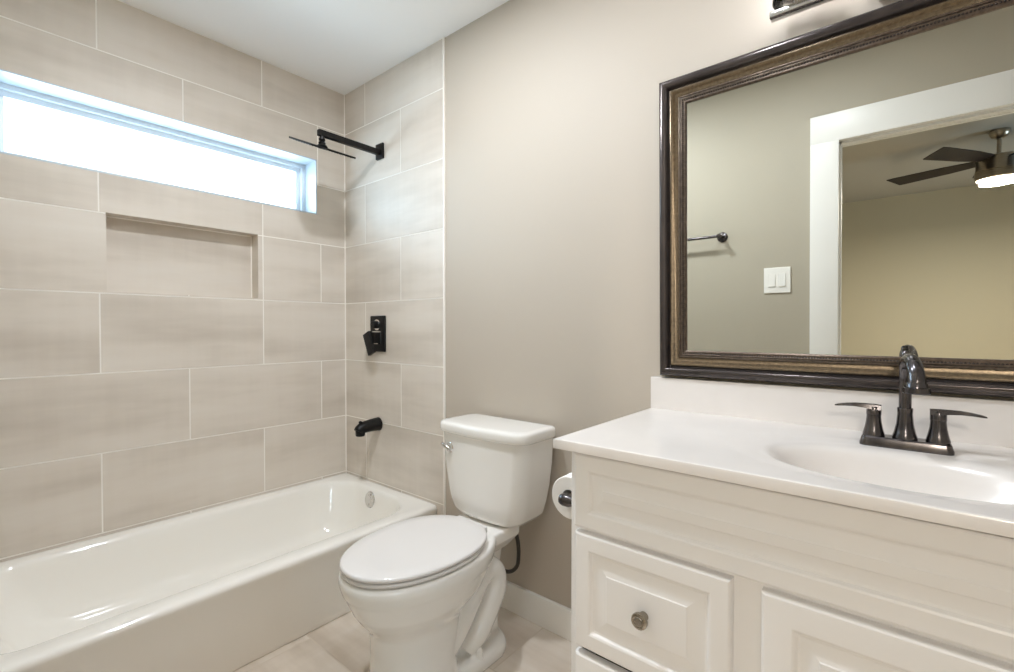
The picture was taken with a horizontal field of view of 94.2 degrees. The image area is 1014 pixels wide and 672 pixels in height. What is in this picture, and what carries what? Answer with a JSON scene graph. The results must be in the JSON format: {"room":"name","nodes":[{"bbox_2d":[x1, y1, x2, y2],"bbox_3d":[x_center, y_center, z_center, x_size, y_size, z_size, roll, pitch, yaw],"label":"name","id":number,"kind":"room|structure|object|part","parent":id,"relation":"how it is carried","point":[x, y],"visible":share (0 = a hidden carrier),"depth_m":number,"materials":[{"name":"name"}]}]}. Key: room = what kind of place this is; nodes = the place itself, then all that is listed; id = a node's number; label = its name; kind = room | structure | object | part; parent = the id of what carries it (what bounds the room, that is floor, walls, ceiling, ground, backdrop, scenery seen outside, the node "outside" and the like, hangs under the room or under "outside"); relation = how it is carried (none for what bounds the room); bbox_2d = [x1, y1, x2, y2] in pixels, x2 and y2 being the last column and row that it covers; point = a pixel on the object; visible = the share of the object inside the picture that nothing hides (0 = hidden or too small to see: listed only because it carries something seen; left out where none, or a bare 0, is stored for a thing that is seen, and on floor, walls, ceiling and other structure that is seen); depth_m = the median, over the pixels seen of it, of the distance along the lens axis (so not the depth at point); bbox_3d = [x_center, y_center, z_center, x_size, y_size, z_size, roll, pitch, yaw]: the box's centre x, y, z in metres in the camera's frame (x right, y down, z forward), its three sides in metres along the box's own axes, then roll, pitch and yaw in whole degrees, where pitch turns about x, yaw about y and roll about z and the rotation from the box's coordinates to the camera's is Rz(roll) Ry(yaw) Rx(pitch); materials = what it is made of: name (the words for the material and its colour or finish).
{"room":"bathroom","nodes":[
{"label":"bathroom","id":0,"kind":"room"},
{"bbox_2d":[0,0,345,561],"bbox_3d":[-1.418,-0.114,2.099,0.170,2.488,1.640,1,1,40],"label":"wall","id":1,"kind":"structure","parent":0,"point":[167,352],"depth_m":1.94,"materials":[{"name":"tile"}]},
{"bbox_2d":[0,68,316,214],"bbox_3d":[-1.429,-0.767,2.072,0.166,0.287,1.158,1,1,40],"label":"window","id":2,"kind":"structure","parent":1,"relation":"in","point":[16,87],"depth_m":2.00,"materials":[{"name":"white"}]},
{"bbox_2d":[119,0,508,94],"bbox_3d":[-0.213,-1.334,1.113,3.320,0.080,1.620,1,1,40],"label":"ceiling","id":3,"kind":"structure","parent":0,"point":[339,46],"depth_m":2.00,"materials":[{"name":"white paint"}]},
{"bbox_2d":[233,607,570,671],"bbox_3d":[-0.309,1.135,1.034,3.320,0.080,1.919,1,1,40],"label":"floor","id":4,"kind":"structure","parent":0,"point":[342,644],"depth_m":1.62,"materials":[{"name":"tile"}]},
{"bbox_2d":[0,473,436,671],"bbox_3d":[-1.062,0.927,1.816,0.754,0.314,1.435,1,1,40],"label":"bathtub","id":5,"kind":"object","parent":4,"relation":"on","point":[222,588],"visible":0.88,"depth_m":1.68,"materials":[{"name":"white ceramic"}]},
{"bbox_3d":[-0.683,0.820,2.350,0.079,0.079,0.021,1,1,40],"label":"overflow plate","id":6,"kind":"part","parent":5,"relation":"part of","materials":[{"name":"silver metal"}]},
{"bbox_2d":[338,413,555,671],"bbox_3d":[-0.207,0.707,1.555,0.425,0.762,0.717,1,1,40],"label":"toilet","id":7,"kind":"object","parent":4,"relation":"on","point":[428,592],"visible":1,"depth_m":1.50,"materials":[{"name":"white ceramic"}]},
{"bbox_3d":[-0.285,0.667,1.461,0.354,0.012,0.464,1,1,40],"label":"seat","id":8,"kind":"part","parent":7,"relation":"part of","materials":[{"name":"white plastic"}]},
{"bbox_3d":[-0.282,0.650,1.465,0.356,0.017,0.480,1,1,40],"label":"seat lid","id":9,"kind":"part","parent":7,"relation":"part of","materials":[{"name":"white plastic"}]},
{"bbox_3d":[-0.225,0.417,1.754,0.057,0.038,0.023,1,1,40],"label":"flush lever","id":10,"kind":"part","parent":7,"relation":"part of","materials":[{"name":"silver metal"}]},
{"bbox_3d":[-0.050,0.343,1.739,0.425,0.040,0.226,1,1,40],"label":"tank lid","id":11,"kind":"part","parent":7,"relation":"part of","materials":[{"name":"white ceramic"}]},
{"bbox_3d":[-0.049,0.512,1.742,0.406,0.309,0.206,1,1,40],"label":"tank","id":12,"kind":"part","parent":7,"relation":"part of","materials":[{"name":"white ceramic"}]},
{"bbox_2d":[505,535,520,573],"bbox_3d":[-0.017,0.799,1.831,0.202,0.280,0.086,1,1,40],"label":"supply hose","id":13,"kind":"object","parent":7,"relation":"attached to","point":[508,571],"visible":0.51,"depth_m":1.75,"materials":[{"name":"grey rubber"}]},
{"bbox_2d":[571,452,1013,671],"bbox_3d":[0.742,0.676,0.881,1.162,0.843,0.566,1,1,40],"label":"vanity cabinet","id":14,"kind":"object","parent":4,"relation":"on","point":[671,571],"visible":0.96,"depth_m":0.80,"materials":[{"name":"paint"}]},
{"bbox_2d":[558,493,571,506],"bbox_3d":[0.209,0.408,1.211,0.083,0.048,0.192,1,1,40],"label":"toilet paper holder","id":15,"kind":"object","parent":14,"relation":"attached to","point":[564,499],"visible":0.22,"depth_m":1.16,"materials":[{"name":"brown metal"}]},
{"bbox_2d":[552,473,571,518],"bbox_3d":[0.190,0.408,1.225,0.107,0.107,0.108,1,1,40],"label":"toilet paper roll","id":16,"kind":"object","parent":15,"relation":"hanging from","point":[563,484],"visible":0.26,"depth_m":1.20,"materials":[{"name":"white paper"}]},
{"bbox_3d":[0.279,0.832,0.952,0.322,0.260,0.020,1,1,40],"label":"drawer","id":17,"kind":"part","parent":14,"relation":"part of","materials":[{"name":"paint"}]},
{"bbox_3d":[0.266,0.560,0.932,0.033,0.033,0.034,1,1,40],"label":"knob","id":18,"kind":"part","parent":14,"relation":"part of","materials":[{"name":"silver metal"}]},
{"bbox_3d":[0.279,0.560,0.948,0.322,0.253,0.020,1,1,40],"label":"drawer","id":19,"kind":"part","parent":14,"relation":"part of","materials":[{"name":"paint"}]},
{"bbox_2d":[553,376,1013,537],"bbox_3d":[0.745,0.260,0.878,1.210,0.246,0.558,1,1,40],"label":"countertop","id":20,"kind":"structure","parent":14,"relation":"on","point":[788,439],"depth_m":0.98,"materials":[{"name":"stone"}]},
{"bbox_2d":[835,350,987,455],"bbox_3d":[0.817,0.134,0.968,0.146,0.202,0.193,0,1,-13],"label":"sink faucet","id":21,"kind":"object","parent":20,"relation":"on","point":[912,376],"visible":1,"depth_m":0.96,"materials":[{"name":"brown metal"}]},
{"bbox_3d":[0.762,0.152,1.025,0.081,0.010,0.028,1,1,40],"label":"lever","id":22,"kind":"part","parent":21,"relation":"part of","materials":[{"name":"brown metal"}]},
{"bbox_3d":[0.784,0.182,1.008,0.038,0.064,0.038,1,1,40],"label":"handle","id":23,"kind":"part","parent":21,"relation":"part of","materials":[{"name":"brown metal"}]},
{"bbox_3d":[0.842,0.132,0.998,0.016,0.199,0.016,1,1,40],"label":"lift rod","id":24,"kind":"part","parent":21,"relation":"part of","materials":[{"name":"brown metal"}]},
{"bbox_3d":[0.823,0.224,0.976,0.149,0.021,0.050,1,1,40],"label":"plate","id":25,"kind":"part","parent":21,"relation":"part of","materials":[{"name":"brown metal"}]},
{"bbox_3d":[0.802,0.125,0.936,0.042,0.179,0.129,0,1,30],"label":"spout","id":26,"kind":"part","parent":21,"relation":"part of","materials":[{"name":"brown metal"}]},
{"bbox_3d":[0.862,0.183,0.943,0.038,0.064,0.038,1,1,40],"label":"handle","id":27,"kind":"part","parent":21,"relation":"part of","materials":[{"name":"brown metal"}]},
{"bbox_3d":[0.883,0.154,0.924,0.081,0.010,0.028,1,1,40],"label":"lever","id":28,"kind":"part","parent":21,"relation":"part of","materials":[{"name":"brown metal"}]},
{"bbox_3d":[0.586,0.702,0.693,0.383,0.526,0.020,1,1,40],"label":"door","id":29,"kind":"part","parent":14,"relation":"part of","materials":[{"name":"paint"}]},
{"bbox_2d":[344,0,1013,608],"bbox_3d":[0.267,-0.134,1.705,3.320,2.438,0.124,1,1,40],"label":"wall","id":30,"kind":"structure","parent":0,"point":[504,234],"depth_m":1.81,"materials":[{"name":"beige paint"}]},
{"bbox_2d":[289,129,383,160],"bbox_3d":[-0.770,-0.882,2.212,0.200,0.152,0.419,1,1,40],"label":"shower","id":31,"kind":"object","parent":30,"relation":"attached to","point":[378,151],"visible":1,"depth_m":2.19,"materials":[{"name":"black metal"}]},
{"bbox_3d":[-0.836,-0.849,2.134,0.200,0.089,0.214,1,1,40],"label":"spray plate","id":32,"kind":"part","parent":31,"relation":"part of","materials":[{"name":"black metal"}]},
{"bbox_3d":[-0.746,-0.914,2.241,0.022,0.027,0.323,1,1,40],"label":"shower arm","id":33,"kind":"part","parent":31,"relation":"part of"},
{"bbox_2d":[354,417,382,436],"bbox_3d":[-0.701,0.459,2.358,0.068,0.078,0.137,1,1,40],"label":"tub spout","id":34,"kind":"object","parent":30,"relation":"attached to","point":[374,424],"visible":1,"depth_m":2.34,"materials":[{"name":"black metal"}]},
{"bbox_2d":[363,316,385,355],"bbox_3d":[-0.673,0.002,2.377,0.124,0.201,0.060,1,1,40],"label":"shower valve","id":35,"kind":"object","parent":30,"relation":"attached to","point":[374,339],"visible":1,"depth_m":2.36,"materials":[{"name":"black metal"}]},
{"bbox_3d":[-0.692,0.041,2.365,0.093,0.124,0.016,1,1,40],"label":"handle lever","id":36,"kind":"part","parent":35,"relation":"part of","materials":[{"name":"black metal"}]},
{"bbox_3d":[-0.669,-0.052,2.381,0.048,0.048,0.032,1,1,40],"label":"diverter knob","id":37,"kind":"part","parent":35,"relation":"part of","materials":[{"name":"black metal"}]},
{"bbox_3d":[-0.583,-0.118,2.343,0.799,2.388,0.009,1,1,40],"label":"tile panel","id":38,"kind":"part","parent":30,"relation":"part of","materials":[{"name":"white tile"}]},
{"bbox_2d":[501,580,570,640],"bbox_3d":[0.110,1.030,1.776,1.010,0.108,0.016,1,1,40],"label":"baseboard","id":39,"kind":"structure","parent":30,"relation":"attached to","point":[555,617],"depth_m":1.76,"materials":[{"name":"white wood"}]},
{"bbox_2d":[769,0,884,22],"bbox_3d":[0.879,-0.862,1.023,0.540,0.154,0.140,1,1,40],"label":"vanity light","id":40,"kind":"object","parent":30,"relation":"attached to","point":[783,9],"visible":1,"depth_m":1.15,"materials":[{"name":"silver metal"}]},
{"bbox_3d":[0.708,-0.880,1.146,0.110,0.122,0.110,1,1,40],"label":"lamp shade","id":41,"kind":"part","parent":40,"relation":"part of","materials":[{"name":"clear glass"}]},
{"bbox_2d":[651,376,1013,447],"bbox_3d":[0.916,0.182,1.081,1.210,0.097,0.025,1,1,40],"label":"backsplash","id":42,"kind":"structure","parent":30,"relation":"attached to","point":[803,405],"depth_m":1.17,"materials":[{"name":"stone"}]},
{"bbox_2d":[659,0,1013,397],"bbox_3d":[0.906,-0.311,1.063,1.149,0.877,0.039,1,2,40],"label":"wall mirror","id":43,"kind":"object","parent":30,"relation":"attached to","point":[836,200],"visible":0.98,"depth_m":1.14,"materials":[{"name":"brown mirror"}]}
]}

